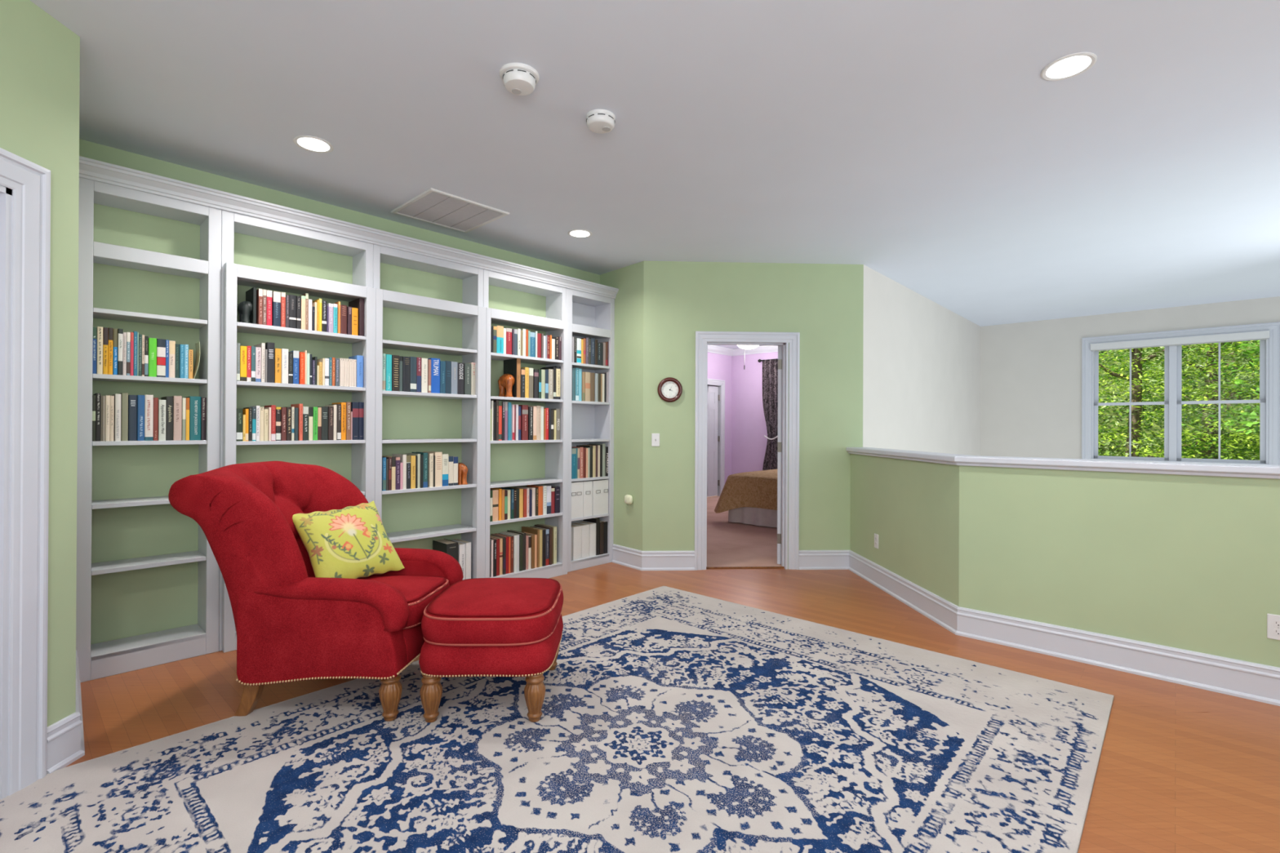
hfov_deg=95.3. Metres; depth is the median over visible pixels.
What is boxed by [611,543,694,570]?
baseboard
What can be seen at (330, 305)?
book
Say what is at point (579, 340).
book
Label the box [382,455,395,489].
book
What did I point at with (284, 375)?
book
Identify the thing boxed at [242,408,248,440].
book
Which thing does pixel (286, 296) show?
book
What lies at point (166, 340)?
book
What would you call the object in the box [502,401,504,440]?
book
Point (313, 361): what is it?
book
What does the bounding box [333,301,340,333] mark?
book
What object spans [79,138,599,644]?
wall
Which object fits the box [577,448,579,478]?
book
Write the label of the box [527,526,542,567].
book
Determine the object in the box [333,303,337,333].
book
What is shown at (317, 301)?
book
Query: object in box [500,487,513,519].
book
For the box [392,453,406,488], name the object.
book
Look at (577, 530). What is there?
ring binder
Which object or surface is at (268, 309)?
book
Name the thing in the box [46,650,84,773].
baseboard
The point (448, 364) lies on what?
book
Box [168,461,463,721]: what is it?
armchair
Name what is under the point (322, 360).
book
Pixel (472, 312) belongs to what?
bookshelf
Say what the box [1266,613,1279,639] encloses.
wall outlet
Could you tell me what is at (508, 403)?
book
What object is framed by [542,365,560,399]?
book
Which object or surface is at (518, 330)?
book
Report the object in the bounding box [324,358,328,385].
book
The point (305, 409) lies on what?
book
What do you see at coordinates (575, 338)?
book
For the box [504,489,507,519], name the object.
book
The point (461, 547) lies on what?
ring binder
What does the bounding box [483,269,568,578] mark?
bookshelf
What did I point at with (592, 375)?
book
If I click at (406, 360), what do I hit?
book
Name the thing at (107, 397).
book
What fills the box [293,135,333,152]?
recessed light
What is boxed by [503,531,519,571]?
book
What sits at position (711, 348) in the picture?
trim
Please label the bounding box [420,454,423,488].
book
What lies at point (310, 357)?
book
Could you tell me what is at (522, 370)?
book
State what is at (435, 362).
book
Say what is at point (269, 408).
book
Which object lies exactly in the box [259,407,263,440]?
book
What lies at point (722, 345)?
ceiling
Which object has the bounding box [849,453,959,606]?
wall
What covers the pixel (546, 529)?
book
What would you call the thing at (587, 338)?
book
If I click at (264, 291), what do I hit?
book
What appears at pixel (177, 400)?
book
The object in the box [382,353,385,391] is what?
book
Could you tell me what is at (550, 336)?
book
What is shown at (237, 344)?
book
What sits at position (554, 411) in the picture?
book
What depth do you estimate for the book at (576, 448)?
5.15 m
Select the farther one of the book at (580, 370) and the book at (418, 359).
the book at (580, 370)
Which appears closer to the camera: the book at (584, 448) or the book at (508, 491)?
the book at (508, 491)
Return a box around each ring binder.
[451,538,471,579]
[451,540,465,580]
[571,522,589,558]
[571,524,582,559]
[576,520,595,556]
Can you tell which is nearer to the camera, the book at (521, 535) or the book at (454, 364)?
the book at (454, 364)
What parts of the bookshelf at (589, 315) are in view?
panel, panel, shelf, shelf, shelf, shelf, shelf, shelf, panel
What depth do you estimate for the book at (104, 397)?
2.92 m
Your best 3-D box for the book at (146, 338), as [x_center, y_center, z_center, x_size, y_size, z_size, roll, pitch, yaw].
[-2.620,-0.364,3.087,0.159,0.210,0.015,0,0,44]
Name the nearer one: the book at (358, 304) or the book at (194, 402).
the book at (194, 402)
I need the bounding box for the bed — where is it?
[714,469,777,527]
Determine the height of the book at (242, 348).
0.200 m
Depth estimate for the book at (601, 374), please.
5.36 m
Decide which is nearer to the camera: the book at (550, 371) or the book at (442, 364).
the book at (442, 364)
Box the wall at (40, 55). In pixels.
[0,0,79,726]
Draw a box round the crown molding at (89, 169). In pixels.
[79,155,618,298]
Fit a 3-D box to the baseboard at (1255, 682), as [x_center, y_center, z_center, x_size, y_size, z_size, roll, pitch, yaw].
[2.931,1.185,2.885,0.908,0.168,5.529,0,0,-35]
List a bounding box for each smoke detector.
[499,62,539,95]
[586,109,615,133]
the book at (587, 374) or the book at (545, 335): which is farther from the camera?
the book at (587, 374)
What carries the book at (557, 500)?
on the bookshelf at (555, 325)
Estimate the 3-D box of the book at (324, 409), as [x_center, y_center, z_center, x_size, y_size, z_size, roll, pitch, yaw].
[-2.004,-0.019,3.667,0.148,0.208,0.037,0,0,44]
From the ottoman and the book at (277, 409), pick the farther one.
the book at (277, 409)
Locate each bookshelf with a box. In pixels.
[75,177,221,682]
[218,209,375,653]
[373,244,486,578]
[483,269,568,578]
[565,288,614,572]
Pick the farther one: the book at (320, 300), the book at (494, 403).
the book at (494, 403)
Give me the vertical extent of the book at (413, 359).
0.244 m
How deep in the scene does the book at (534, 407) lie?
4.76 m
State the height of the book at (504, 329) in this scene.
0.203 m
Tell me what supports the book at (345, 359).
on the bookshelf at (362, 462)
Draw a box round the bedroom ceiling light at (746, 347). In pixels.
[737,345,759,369]
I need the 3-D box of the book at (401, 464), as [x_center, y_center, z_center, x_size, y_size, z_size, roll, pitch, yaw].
[-1.665,0.337,4.009,0.130,0.181,0.017,0,0,43]
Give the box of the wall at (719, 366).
[707,351,732,483]
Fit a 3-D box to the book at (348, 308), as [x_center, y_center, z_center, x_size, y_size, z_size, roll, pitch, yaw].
[-1.892,-0.673,3.762,0.127,0.181,0.024,0,0,44]
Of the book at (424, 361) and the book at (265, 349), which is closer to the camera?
the book at (265, 349)
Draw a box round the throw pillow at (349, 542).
[292,500,404,578]
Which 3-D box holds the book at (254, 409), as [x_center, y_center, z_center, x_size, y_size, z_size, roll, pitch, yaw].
[-2.260,-0.015,3.391,0.144,0.195,0.018,0,0,44]
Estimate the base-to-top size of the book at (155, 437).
0.225 m
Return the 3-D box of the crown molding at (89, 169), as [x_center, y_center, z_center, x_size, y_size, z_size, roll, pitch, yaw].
[-1.455,-1.241,4.116,0.060,0.084,3.617,0,0,43]
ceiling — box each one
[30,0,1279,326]
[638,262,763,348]
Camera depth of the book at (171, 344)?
3.11 m
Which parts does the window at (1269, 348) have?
sash, sash, sash, sash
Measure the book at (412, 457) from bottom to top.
0.226 m
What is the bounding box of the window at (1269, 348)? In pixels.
[1081,321,1279,465]
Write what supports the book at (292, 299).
on the bookshelf at (362, 462)
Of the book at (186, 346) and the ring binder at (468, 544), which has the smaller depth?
the book at (186, 346)
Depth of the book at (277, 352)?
3.43 m
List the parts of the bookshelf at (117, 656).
shelf, shelf, shelf, shelf, shelf, shelf, panel, panel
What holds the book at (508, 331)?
on the bookshelf at (555, 325)
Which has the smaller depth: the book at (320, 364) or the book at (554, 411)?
the book at (320, 364)
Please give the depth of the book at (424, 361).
4.08 m
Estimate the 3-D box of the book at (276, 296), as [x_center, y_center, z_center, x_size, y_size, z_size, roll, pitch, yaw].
[-2.184,-0.688,3.477,0.155,0.206,0.038,0,0,43]
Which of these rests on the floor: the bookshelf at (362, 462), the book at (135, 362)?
the bookshelf at (362, 462)
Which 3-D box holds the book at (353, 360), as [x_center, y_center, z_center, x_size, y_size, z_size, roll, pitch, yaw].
[-1.884,-0.342,3.780,0.134,0.178,0.014,0,0,43]
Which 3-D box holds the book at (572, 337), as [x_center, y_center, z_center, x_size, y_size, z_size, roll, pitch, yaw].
[-0.643,-0.672,5.177,0.166,0.227,0.017,0,0,43]
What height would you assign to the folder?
0.292 m
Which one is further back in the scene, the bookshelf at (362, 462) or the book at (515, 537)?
the book at (515, 537)
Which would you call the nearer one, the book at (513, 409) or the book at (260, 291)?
the book at (260, 291)
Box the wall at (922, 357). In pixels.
[862,264,980,455]
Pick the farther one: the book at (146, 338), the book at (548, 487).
the book at (548, 487)
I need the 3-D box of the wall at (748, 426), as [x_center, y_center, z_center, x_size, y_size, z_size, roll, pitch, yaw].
[3.207,-0.074,9.618,3.963,2.720,0.100,0,0,43]
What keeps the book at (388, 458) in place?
on the bookshelf at (472, 312)
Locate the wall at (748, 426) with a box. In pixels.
[731,351,777,474]
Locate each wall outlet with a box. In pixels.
[874,533,878,549]
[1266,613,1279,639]
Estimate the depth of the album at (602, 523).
5.37 m
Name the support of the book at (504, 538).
on the bookshelf at (555, 325)
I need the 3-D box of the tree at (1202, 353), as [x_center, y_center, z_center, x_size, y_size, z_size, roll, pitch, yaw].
[17.789,-1.730,17.659,17.027,12.011,17.326,0,0,-24]
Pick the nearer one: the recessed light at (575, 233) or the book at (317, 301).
the book at (317, 301)
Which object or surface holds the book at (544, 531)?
on the bookshelf at (555, 325)
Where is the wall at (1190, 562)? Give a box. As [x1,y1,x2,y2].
[959,465,1279,667]
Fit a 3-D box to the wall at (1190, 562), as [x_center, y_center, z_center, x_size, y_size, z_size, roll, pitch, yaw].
[3.450,0.753,2.261,3.975,1.035,0.114,0,0,43]
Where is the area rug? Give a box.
[0,586,1114,852]
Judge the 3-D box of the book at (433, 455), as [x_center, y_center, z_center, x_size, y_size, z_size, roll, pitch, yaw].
[-1.514,0.317,4.191,0.158,0.222,0.014,0,0,44]
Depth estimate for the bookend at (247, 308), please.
3.35 m
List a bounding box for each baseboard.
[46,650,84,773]
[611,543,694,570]
[799,550,1279,706]
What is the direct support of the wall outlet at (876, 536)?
attached to the wall at (912, 506)
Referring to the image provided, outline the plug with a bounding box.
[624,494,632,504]
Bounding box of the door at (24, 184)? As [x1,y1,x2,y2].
[0,147,50,799]
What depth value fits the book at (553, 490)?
4.91 m
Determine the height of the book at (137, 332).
0.226 m
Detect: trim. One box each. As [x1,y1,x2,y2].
[707,344,777,355]
[846,447,1279,479]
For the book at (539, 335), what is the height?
0.203 m
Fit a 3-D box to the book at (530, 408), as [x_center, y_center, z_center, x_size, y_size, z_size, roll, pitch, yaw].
[-0.958,-0.025,4.810,0.207,0.270,0.039,0,0,43]
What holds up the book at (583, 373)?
on the bookshelf at (589, 315)
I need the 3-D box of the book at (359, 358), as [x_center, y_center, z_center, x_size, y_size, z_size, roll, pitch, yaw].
[-1.857,-0.355,3.817,0.145,0.206,0.040,0,0,43]
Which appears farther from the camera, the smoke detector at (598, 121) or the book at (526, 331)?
the book at (526, 331)
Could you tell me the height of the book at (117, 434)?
0.238 m
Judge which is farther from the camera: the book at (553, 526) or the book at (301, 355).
the book at (553, 526)
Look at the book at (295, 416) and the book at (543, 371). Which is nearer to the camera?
the book at (295, 416)
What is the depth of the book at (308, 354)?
3.55 m
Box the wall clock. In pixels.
[657,377,682,402]
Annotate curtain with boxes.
[762,359,777,470]
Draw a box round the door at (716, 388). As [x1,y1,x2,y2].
[706,378,724,497]
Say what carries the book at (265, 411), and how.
on the bookshelf at (362, 462)
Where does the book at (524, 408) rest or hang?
on the bookshelf at (555, 325)
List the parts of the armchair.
leg, backrest, nailhead trim, panel, arm, leg, nailhead trim, panel, welt cord, seat, welt cord, arm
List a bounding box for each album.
[582,517,599,555]
[600,520,607,553]
[600,521,604,554]
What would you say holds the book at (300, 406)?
on the bookshelf at (362, 462)
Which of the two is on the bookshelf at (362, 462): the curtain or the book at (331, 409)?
the book at (331, 409)
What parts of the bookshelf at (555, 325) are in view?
panel, shelf, shelf, shelf, shelf, shelf, shelf, panel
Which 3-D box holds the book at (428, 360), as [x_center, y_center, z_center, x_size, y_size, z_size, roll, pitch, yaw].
[-1.545,-0.354,4.174,0.181,0.236,0.018,0,0,43]
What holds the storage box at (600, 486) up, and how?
on the bookshelf at (589, 315)
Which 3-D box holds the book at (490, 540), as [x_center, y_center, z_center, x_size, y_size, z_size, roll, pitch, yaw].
[-1.227,1.012,4.551,0.216,0.286,0.013,0,0,43]
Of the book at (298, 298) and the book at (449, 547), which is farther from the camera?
the book at (449, 547)
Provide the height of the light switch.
0.114 m
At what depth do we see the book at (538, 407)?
4.80 m
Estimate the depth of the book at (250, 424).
3.33 m
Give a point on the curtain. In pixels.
(770, 368)
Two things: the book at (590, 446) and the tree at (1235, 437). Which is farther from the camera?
the tree at (1235, 437)
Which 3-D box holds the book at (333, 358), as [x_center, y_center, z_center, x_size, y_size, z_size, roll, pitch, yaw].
[-1.959,-0.343,3.692,0.121,0.179,0.017,0,0,43]
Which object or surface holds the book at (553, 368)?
on the bookshelf at (555, 325)
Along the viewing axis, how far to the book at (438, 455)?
4.16 m
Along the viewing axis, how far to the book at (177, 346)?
3.13 m
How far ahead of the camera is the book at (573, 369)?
5.12 m
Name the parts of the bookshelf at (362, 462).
panel, shelf, shelf, shelf, panel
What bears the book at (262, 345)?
on the bookshelf at (362, 462)
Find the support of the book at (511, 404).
on the bookshelf at (555, 325)
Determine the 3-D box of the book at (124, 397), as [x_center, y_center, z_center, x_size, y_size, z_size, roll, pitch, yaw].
[-2.688,-0.049,3.034,0.180,0.244,0.024,0,0,44]
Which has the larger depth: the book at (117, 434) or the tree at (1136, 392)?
the tree at (1136, 392)
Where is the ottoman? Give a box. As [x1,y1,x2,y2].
[418,577,563,723]
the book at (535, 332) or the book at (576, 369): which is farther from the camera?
the book at (576, 369)
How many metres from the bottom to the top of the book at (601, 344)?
0.211 m
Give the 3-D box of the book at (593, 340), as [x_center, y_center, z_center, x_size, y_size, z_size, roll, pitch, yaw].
[-0.485,-0.679,5.346,0.168,0.243,0.046,0,0,43]
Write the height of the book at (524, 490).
0.224 m
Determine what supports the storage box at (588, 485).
on the bookshelf at (589, 315)
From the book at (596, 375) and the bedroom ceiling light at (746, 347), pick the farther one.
the bedroom ceiling light at (746, 347)
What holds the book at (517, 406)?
on the bookshelf at (555, 325)
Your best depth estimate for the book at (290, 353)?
3.48 m
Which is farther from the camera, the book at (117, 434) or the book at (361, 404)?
the book at (361, 404)
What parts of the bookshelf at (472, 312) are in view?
panel, shelf, shelf, shelf, shelf, shelf, panel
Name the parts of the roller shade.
pull cord, rail, head rail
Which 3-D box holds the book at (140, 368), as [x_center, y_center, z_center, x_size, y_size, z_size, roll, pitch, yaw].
[-2.632,-0.367,3.063,0.145,0.216,0.012,0,0,44]
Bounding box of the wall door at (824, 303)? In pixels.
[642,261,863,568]
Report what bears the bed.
on the floor
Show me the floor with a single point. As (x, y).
(1181, 768)
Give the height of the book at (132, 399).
0.235 m
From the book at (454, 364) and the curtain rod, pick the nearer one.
the book at (454, 364)
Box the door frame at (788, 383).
[694,331,799,570]
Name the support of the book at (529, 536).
on the bookshelf at (555, 325)
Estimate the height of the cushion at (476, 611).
0.158 m
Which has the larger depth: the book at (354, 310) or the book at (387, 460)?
the book at (387, 460)
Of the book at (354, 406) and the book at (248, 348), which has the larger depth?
the book at (354, 406)
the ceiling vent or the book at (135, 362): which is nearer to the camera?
the book at (135, 362)
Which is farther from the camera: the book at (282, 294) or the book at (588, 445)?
the book at (588, 445)
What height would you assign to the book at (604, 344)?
0.219 m
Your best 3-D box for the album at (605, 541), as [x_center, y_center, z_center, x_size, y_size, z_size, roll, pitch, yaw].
[-0.382,1.030,5.478,0.192,0.293,0.052,0,0,43]
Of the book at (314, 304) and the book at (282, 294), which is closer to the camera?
the book at (282, 294)
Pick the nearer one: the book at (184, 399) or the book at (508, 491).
the book at (184, 399)
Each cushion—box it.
[357,574,449,626]
[421,577,563,644]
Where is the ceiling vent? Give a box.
[391,187,509,232]
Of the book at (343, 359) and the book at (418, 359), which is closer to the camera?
the book at (343, 359)
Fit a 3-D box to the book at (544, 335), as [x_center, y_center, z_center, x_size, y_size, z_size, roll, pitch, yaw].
[-0.838,-0.656,4.883,0.134,0.188,0.019,0,0,43]
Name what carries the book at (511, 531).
on the bookshelf at (555, 325)
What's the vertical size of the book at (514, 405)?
0.280 m
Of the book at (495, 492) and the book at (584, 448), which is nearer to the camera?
the book at (495, 492)
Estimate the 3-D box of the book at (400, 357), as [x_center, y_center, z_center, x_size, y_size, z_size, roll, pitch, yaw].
[-1.681,-0.357,4.020,0.169,0.240,0.022,0,0,43]
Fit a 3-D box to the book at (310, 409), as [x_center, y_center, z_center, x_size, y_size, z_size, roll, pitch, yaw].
[-2.057,-0.017,3.608,0.144,0.203,0.022,0,0,43]
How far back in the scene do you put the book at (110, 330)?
2.93 m
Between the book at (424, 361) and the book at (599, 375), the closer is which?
the book at (424, 361)
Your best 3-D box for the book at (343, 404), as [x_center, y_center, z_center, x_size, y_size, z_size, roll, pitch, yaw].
[-1.935,-0.034,3.754,0.166,0.238,0.029,0,0,43]
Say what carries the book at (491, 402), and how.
on the bookshelf at (555, 325)
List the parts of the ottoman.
leg, nailhead trim, welt cord, welt cord, leg, leg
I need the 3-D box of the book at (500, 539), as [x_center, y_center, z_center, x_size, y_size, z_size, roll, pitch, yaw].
[-1.152,1.015,4.618,0.199,0.282,0.026,0,0,44]
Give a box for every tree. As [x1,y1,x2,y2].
[1097,340,1259,459]
[1097,340,1259,459]
[1097,340,1259,460]
[1097,342,1259,458]
[1097,342,1259,460]
[1100,341,1259,459]
[1181,340,1259,434]
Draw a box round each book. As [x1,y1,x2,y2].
[92,327,97,373]
[92,395,95,441]
[93,393,100,441]
[96,326,102,373]
[100,395,102,440]
[102,327,108,374]
[102,395,105,440]
[105,395,110,440]
[107,327,112,374]
[109,395,114,440]
[111,394,120,440]
[112,328,117,374]
[117,328,123,375]
[119,392,128,440]
[122,332,126,375]
[126,332,130,375]
[128,395,137,440]
[129,332,133,375]
[133,331,137,375]
[137,332,138,375]
[137,334,142,376]
[137,395,144,440]
[142,334,144,376]
[144,336,148,376]
[144,395,153,440]
[147,337,156,377]
[152,397,158,440]
[156,338,165,377]
[158,400,165,440]
[160,396,173,440]
[165,339,168,377]
[168,340,175,377]
[171,395,182,440]
[174,343,179,377]
[179,344,184,377]
[182,397,186,439]
[184,344,188,378]
[184,395,200,439]
[185,397,189,439]
[188,349,193,378]
[200,397,205,439]
[235,408,242,441]
[236,342,239,381]
[240,346,246,381]
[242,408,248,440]
[242,414,245,440]
[243,407,252,440]
[246,346,251,381]
[250,346,255,382]
[250,405,259,440]
[252,407,256,440]
[253,342,265,382]
[255,346,261,382]
[256,288,262,324]
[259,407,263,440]
[262,288,266,324]
[263,407,271,440]
[263,408,268,440]
[264,404,275,440]
[265,342,275,382]
[265,349,266,382]
[266,289,271,325]
[271,291,280,326]
[274,348,281,382]
[275,407,280,440]
[280,292,285,327]
[280,348,288,383]
[280,407,286,440]
[285,294,288,327]
[286,407,291,440]
[288,294,296,328]
[288,351,293,383]
[290,350,298,383]
[290,404,302,440]
[291,406,294,440]
[293,407,298,440]
[296,296,301,328]
[298,350,306,384]
[298,351,305,384]
[299,293,308,329]
[301,295,306,329]
[302,406,308,440]
[306,353,310,384]
[308,298,311,330]
[308,407,312,440]
[309,354,311,384]
[311,298,321,331]
[311,300,319,331]
[311,302,316,330]
[311,306,315,330]
[311,356,317,385]
[311,360,315,384]
[312,407,317,439]
[315,406,328,439]
[316,365,319,385]
[317,358,324,385]
[317,361,322,385]
[317,407,321,439]
[321,300,326,332]
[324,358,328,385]
[324,404,337,439]
[326,303,333,333]
[326,306,328,332]
[327,357,332,386]
[328,406,333,439]
[331,357,335,386]
[332,402,346,439]
[332,404,341,439]
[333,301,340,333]
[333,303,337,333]
[334,358,339,386]
[339,358,342,386]
[340,304,346,333]
[342,358,344,386]
[344,358,346,386]
[346,306,351,334]
[346,359,349,386]
[346,402,351,439]
[348,297,364,336]
[348,355,363,387]
[349,359,351,386]
[351,307,358,335]
[351,359,354,386]
[351,402,359,439]
[351,411,352,439]
[354,359,356,386]
[358,402,364,439]
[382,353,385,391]
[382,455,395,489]
[382,456,391,490]
[382,457,386,490]
[385,354,391,391]
[386,458,388,490]
[391,355,399,391]
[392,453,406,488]
[395,457,399,489]
[399,355,402,391]
[400,462,403,489]
[402,356,410,391]
[406,453,420,488]
[406,454,410,488]
[407,454,415,488]
[408,454,417,488]
[409,356,416,391]
[411,452,427,488]
[416,357,421,392]
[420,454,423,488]
[421,358,427,392]
[422,451,442,486]
[427,358,439,393]
[427,359,431,392]
[427,453,433,487]
[432,538,457,561]
[433,455,435,487]
[440,360,445,393]
[442,453,448,486]
[444,360,451,393]
[448,455,453,485]
[451,361,457,394]
[453,456,457,485]
[457,362,464,394]
[463,363,471,395]
[467,362,475,395]
[489,488,498,521]
[489,488,502,520]
[489,489,492,521]
[489,534,506,574]
[489,535,502,574]
[489,536,499,575]
[489,537,496,576]
[489,538,493,577]
[489,539,490,577]
[490,326,493,352]
[490,400,493,440]
[491,533,508,573]
[493,325,496,352]
[493,325,503,353]
[493,400,498,440]
[493,402,495,440]
[495,533,513,573]
[497,533,510,573]
[498,400,502,440]
[499,488,510,519]
[499,532,517,572]
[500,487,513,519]
[501,488,504,519]
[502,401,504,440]
[503,328,506,354]
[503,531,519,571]
[504,401,507,440]
[504,487,519,518]
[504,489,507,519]
[506,328,511,354]
[506,529,525,570]
[507,402,511,440]
[507,531,523,571]
[511,328,514,355]
[511,404,512,439]
[511,404,514,439]
[511,487,523,517]
[513,328,517,355]
[513,488,516,518]
[514,404,515,439]
[515,404,518,439]
[515,486,528,516]
[516,328,520,355]
[518,404,528,439]
[518,406,520,439]
[520,328,525,355]
[520,330,522,355]
[520,367,528,397]
[520,368,524,397]
[520,486,535,515]
[520,488,527,517]
[521,526,539,567]
[524,532,537,568]
[525,329,528,356]
[525,533,534,568]
[525,534,531,568]
[525,535,528,569]
[527,484,542,515]
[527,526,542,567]
[528,330,530,356]
[528,368,533,398]
[528,405,541,439]
[528,406,533,439]
[528,486,537,515]
[528,488,532,516]
[529,332,535,357]
[529,525,549,565]
[531,526,546,566]
[532,331,537,357]
[533,368,538,398]
[533,406,536,439]
[534,524,551,564]
[535,484,546,515]
[537,333,541,357]
[537,524,553,564]
[538,369,541,398]
[538,524,556,564]
[540,366,555,399]
[540,406,543,439]
[541,333,543,358]
[541,369,545,398]
[541,484,551,514]
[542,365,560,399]
[543,335,545,358]
[543,408,545,439]
[543,408,548,439]
[544,334,546,358]
[545,368,553,399]
[545,369,548,399]
[546,335,549,358]
[548,408,551,439]
[549,335,551,359]
[551,337,555,359]
[551,408,559,439]
[551,409,553,439]
[551,485,559,513]
[551,487,555,513]
[553,409,555,439]
[555,337,559,359]
[557,336,561,359]
[571,446,583,478]
[571,448,576,479]
[572,337,573,362]
[572,368,575,400]
[573,337,577,362]
[575,368,578,400]
[576,337,581,363]
[576,445,592,477]
[576,448,577,478]
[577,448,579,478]
[578,368,582,400]
[579,337,588,364]
[579,444,595,477]
[581,338,583,363]
[582,337,586,364]
[582,372,585,400]
[582,447,586,478]
[585,372,590,401]
[586,444,602,476]
[586,447,590,477]
[586,448,587,477]
[587,444,597,476]
[588,337,595,364]
[588,338,591,364]
[589,443,605,476]
[590,373,595,401]
[595,339,597,364]
[595,373,598,401]
[596,372,608,402]
[597,342,599,365]
[597,444,599,476]
[598,373,600,401]
[600,342,603,365]
[600,373,602,401]
[600,373,606,402]
[601,342,608,366]
[602,373,604,402]
[603,342,605,365]
[604,446,608,476]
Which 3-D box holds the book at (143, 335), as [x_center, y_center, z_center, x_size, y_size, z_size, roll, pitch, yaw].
[-2.631,-0.367,3.079,0.163,0.215,0.010,0,0,44]
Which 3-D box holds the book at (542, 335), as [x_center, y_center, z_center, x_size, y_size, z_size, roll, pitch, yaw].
[-0.856,-0.664,4.872,0.148,0.204,0.019,0,0,44]
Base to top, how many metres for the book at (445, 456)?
0.230 m
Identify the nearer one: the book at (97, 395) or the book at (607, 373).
the book at (97, 395)
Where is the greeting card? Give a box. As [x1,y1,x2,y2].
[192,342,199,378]
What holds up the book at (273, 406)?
on the bookshelf at (362, 462)
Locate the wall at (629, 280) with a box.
[600,261,644,551]
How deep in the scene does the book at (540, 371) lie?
4.80 m
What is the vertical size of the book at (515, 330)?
0.209 m
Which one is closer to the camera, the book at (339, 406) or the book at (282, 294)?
the book at (282, 294)
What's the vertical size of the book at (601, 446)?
0.292 m
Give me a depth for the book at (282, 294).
3.45 m
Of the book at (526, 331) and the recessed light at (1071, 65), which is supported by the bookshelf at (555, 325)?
the book at (526, 331)
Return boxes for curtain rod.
[757,358,777,362]
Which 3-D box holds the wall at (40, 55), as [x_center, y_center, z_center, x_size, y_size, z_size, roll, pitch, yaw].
[-2.115,-0.118,0.308,0.140,2.720,3.794,0,0,-2]
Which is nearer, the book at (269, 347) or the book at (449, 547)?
the book at (269, 347)
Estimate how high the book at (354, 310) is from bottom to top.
0.178 m
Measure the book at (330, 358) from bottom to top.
0.177 m
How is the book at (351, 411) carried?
on the bookshelf at (362, 462)
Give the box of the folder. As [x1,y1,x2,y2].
[571,526,573,560]
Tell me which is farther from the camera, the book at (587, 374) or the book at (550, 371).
the book at (587, 374)
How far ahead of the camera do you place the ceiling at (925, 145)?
2.83 m
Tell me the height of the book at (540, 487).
0.237 m
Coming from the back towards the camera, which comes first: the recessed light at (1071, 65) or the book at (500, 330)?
the book at (500, 330)
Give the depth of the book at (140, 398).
3.02 m
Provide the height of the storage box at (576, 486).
0.312 m
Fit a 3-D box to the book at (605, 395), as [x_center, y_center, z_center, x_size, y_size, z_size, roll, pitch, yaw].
[-0.387,-0.359,5.468,0.194,0.270,0.017,0,0,43]
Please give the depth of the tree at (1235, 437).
10.57 m
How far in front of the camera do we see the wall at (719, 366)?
10.79 m
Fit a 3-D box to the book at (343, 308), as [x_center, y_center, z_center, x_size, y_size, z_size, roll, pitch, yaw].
[-1.921,-0.676,3.741,0.135,0.186,0.038,0,0,43]
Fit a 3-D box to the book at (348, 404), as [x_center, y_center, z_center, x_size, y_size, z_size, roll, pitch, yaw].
[-1.913,-0.035,3.774,0.164,0.241,0.026,0,0,43]
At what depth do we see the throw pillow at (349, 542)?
2.85 m
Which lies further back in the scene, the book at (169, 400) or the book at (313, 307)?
the book at (313, 307)
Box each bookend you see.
[236,287,256,324]
[457,462,467,484]
[497,358,520,397]
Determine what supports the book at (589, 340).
on the bookshelf at (589, 315)
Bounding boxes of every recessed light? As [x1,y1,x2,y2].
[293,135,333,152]
[567,229,591,237]
[1040,52,1097,80]
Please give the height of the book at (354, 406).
0.242 m
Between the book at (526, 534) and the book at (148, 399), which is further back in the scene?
the book at (526, 534)
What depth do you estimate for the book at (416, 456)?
4.04 m
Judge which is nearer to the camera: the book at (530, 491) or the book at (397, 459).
the book at (397, 459)
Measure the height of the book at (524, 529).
0.309 m
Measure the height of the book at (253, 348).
0.203 m
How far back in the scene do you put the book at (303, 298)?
3.52 m
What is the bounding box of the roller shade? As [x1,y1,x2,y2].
[1090,330,1269,374]
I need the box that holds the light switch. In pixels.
[651,433,659,446]
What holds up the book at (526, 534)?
on the bookshelf at (555, 325)
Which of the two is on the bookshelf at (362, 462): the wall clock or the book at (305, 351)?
the book at (305, 351)
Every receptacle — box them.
[1273,620,1279,626]
[1273,628,1279,635]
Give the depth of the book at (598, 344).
5.34 m
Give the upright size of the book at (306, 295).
0.225 m
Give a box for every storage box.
[571,481,583,518]
[578,480,592,516]
[588,479,608,515]
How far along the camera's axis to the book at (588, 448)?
5.25 m
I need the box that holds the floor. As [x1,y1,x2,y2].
[65,495,1279,852]
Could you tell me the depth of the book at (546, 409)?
4.86 m
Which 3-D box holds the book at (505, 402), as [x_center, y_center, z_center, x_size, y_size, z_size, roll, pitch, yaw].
[-1.128,-0.043,4.649,0.230,0.303,0.027,0,0,44]
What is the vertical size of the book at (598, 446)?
0.289 m
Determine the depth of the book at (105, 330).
2.92 m
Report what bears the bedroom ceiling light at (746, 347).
attached to the ceiling at (722, 345)
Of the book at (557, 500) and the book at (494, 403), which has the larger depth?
the book at (557, 500)
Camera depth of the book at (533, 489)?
4.76 m
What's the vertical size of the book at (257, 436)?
0.203 m

